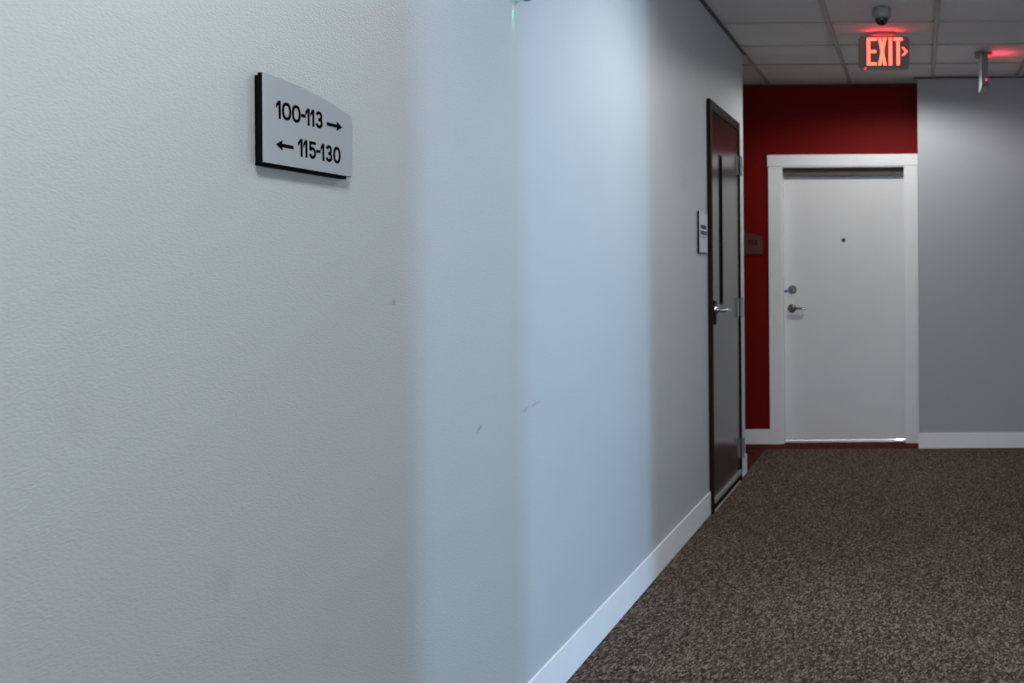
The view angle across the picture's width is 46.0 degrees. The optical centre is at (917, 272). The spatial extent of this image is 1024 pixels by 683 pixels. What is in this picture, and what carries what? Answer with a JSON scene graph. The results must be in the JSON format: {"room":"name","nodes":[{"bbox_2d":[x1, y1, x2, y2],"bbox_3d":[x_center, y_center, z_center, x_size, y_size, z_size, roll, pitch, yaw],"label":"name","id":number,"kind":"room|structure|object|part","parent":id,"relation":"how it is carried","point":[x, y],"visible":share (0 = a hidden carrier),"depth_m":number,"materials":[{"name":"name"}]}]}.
{"room":"apartment building corridor","nodes":[
{"label":"apartment building corridor","id":0,"kind":"room"},
{"bbox_2d":[0,0,744,682],"bbox_3d":[-1.198,-0.064,1.725,0.150,2.706,10.450,0,0,0],"label":"wall","id":1,"kind":"structure","parent":0,"point":[418,415],"depth_m":2.10,"materials":[{"name":"grey paint"}]},
{"bbox_2d":[254,72,351,178],"bbox_3d":[-1.114,-0.260,1.960,0.021,0.156,0.286,0,0,0],"label":"sign","id":2,"kind":"object","parent":1,"relation":"attached to","point":[297,129],"visible":1,"depth_m":1.92,"materials":[{"name":"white plastic"}]},
{"bbox_2d":[527,492,710,682],"bbox_3d":[-1.109,1.226,1.126,0.008,0.124,9.252,0,0,0],"label":"baseboard","id":3,"kind":"structure","parent":1,"relation":"attached to","point":[564,663],"depth_m":3.96,"materials":[{"name":"white paint"}]},
{"bbox_2d":[697,211,707,253],"bbox_3d":[-1.117,-0.209,5.588,0.013,0.218,0.205,0,0,0],"label":"room sign","id":4,"kind":"object","parent":1,"relation":"attached to","point":[701,216],"visible":1,"depth_m":5.54,"materials":[{"name":"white plastic"}]},
{"bbox_3d":[-1.115,-0.212,5.588,0.005,0.212,0.205,0,0,0],"label":"edge plate","id":5,"kind":"part","parent":4,"relation":"part of","materials":[{"name":"black plastic"}]},
{"bbox_2d":[707,98,744,513],"bbox_3d":[-1.125,0.177,6.235,0.192,2.222,0.960,0,0,0],"label":"door","id":6,"kind":"structure","parent":1,"relation":"in","point":[724,160],"depth_m":6.16,"materials":[{"name":"black wood"}]},
{"bbox_3d":[-1.105,0.216,5.874,0.006,0.130,0.060,0,0,0],"label":"lock plate","id":7,"kind":"part","parent":6,"relation":"part of","materials":[{"name":"black plastic"}]},
{"bbox_3d":[-1.066,0.196,5.926,0.074,0.062,0.166,0,0,0],"label":"lever handle","id":8,"kind":"part","parent":6,"relation":"part of","materials":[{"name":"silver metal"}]},
{"bbox_2d":[742,454,746,476],"bbox_3d":[-1.108,1.226,6.841,0.009,0.124,0.244,0,0,0],"label":"baseboard","id":9,"kind":"structure","parent":1,"relation":"attached to","point":[744,460],"depth_m":6.86,"materials":[{"name":"white paint"}]},
{"bbox_2d":[566,438,1023,682],"bbox_3d":[0.260,1.328,3.250,9.500,0.100,13.500,0,0,0],"label":"floor","id":10,"kind":"structure","parent":0,"point":[898,565],"depth_m":4.50,"materials":[{"name":"brown carpet"}]},
{"bbox_2d":[743,84,919,428],"bbox_3d":[-2.248,-0.056,8.195,4.505,2.706,0.140,0,0,0],"label":"wall","id":11,"kind":"structure","parent":0,"point":[835,119],"depth_m":8.12,"materials":[{"name":"red paint"}]},
{"bbox_2d":[744,233,762,254],"bbox_3d":[-1.278,-0.221,8.118,0.218,0.172,0.015,0,0,0],"label":"number sign","id":12,"kind":"object","parent":11,"relation":"attached to","point":[753,244],"visible":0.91,"depth_m":8.11,"materials":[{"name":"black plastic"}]},
{"bbox_2d":[745,429,769,443],"bbox_3d":[-2.752,1.245,8.118,3.277,0.112,0.014,0,0,0],"label":"baseboard","id":13,"kind":"structure","parent":11,"relation":"attached to","point":[752,436],"depth_m":8.11,"materials":[{"name":"white paint"}]},
{"bbox_2d":[767,154,919,443],"bbox_3d":[-0.560,0.196,8.182,1.132,2.176,0.162,0,0,0],"label":"door","id":14,"kind":"structure","parent":11,"relation":"in","point":[843,228],"depth_m":8.21,"materials":[{"name":"white paint"}]},
{"bbox_3d":[-1.073,0.243,8.115,0.094,2.090,0.020,0,0,0],"label":"casing","id":15,"kind":"part","parent":14,"relation":"part of","materials":[{"name":"white paint"}]},
{"bbox_3d":[-0.920,0.269,8.180,0.145,0.066,0.060,0,0,0],"label":"lever handle","id":16,"kind":"part","parent":14,"relation":"part of","materials":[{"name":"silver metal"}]},
{"bbox_3d":[-0.568,-0.849,8.113,1.132,0.086,0.024,0,0,0],"label":"head casing","id":17,"kind":"part","parent":14,"relation":"part of","materials":[{"name":"white paint"}]},
{"bbox_3d":[-0.043,0.235,8.115,0.095,2.090,0.020,0,0,0],"label":"casing","id":18,"kind":"part","parent":14,"relation":"part of","materials":[{"name":"white paint"}]},
{"bbox_2d":[699,0,1023,85],"bbox_3d":[0.239,-1.454,3.250,9.500,0.068,13.500,0,0,0],"label":"ceiling","id":19,"kind":"structure","parent":0,"point":[780,42],"depth_m":6.50,"materials":[{"name":"tile"}]},
{"bbox_2d":[872,7,890,25],"bbox_3d":[-0.196,-1.375,5.800,0.104,0.090,0.104,0,0,0],"label":"security camera","id":20,"kind":"object","parent":19,"relation":"attached to","point":[881,15],"visible":1,"depth_m":5.77,"materials":[{"name":"grey plastic"}]},
{"bbox_2d":[858,32,909,69],"bbox_3d":[-0.203,-1.315,6.420,0.305,0.216,0.110,0,0,0],"label":"exit sign","id":21,"kind":"object","parent":19,"relation":"hanging from","point":[881,50],"visible":1,"depth_m":6.40,"materials":[{"name":"red"}]},
{"bbox_2d":[975,52,991,92],"bbox_3d":[0.427,-1.310,7.029,0.110,0.234,0.308,0,0,0],"label":"exit sign","id":22,"kind":"object","parent":19,"relation":"hanging from","point":[983,57],"visible":1,"depth_m":6.89,"materials":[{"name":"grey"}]},
{"bbox_3d":[0.406,-1.303,7.030,0.002,0.209,0.296,0,0,0],"label":"plate","id":23,"kind":"part","parent":22,"relation":"part of","materials":[{"name":"white"}]},
{"bbox_2d":[917,78,1023,432],"bbox_3d":[2.502,-0.092,8.120,4.995,2.706,0.500,0,0,0],"label":"wall","id":24,"kind":"structure","parent":0,"point":[971,142],"depth_m":7.87,"materials":[{"name":"grey paint"}]},
{"bbox_2d":[918,432,1023,448],"bbox_3d":[0.806,1.218,7.863,1.606,0.112,0.014,0,0,0],"label":"baseboard","id":25,"kind":"structure","parent":24,"relation":"attached to","point":[994,439],"depth_m":7.86,"materials":[{"name":"white paint"}]}
]}

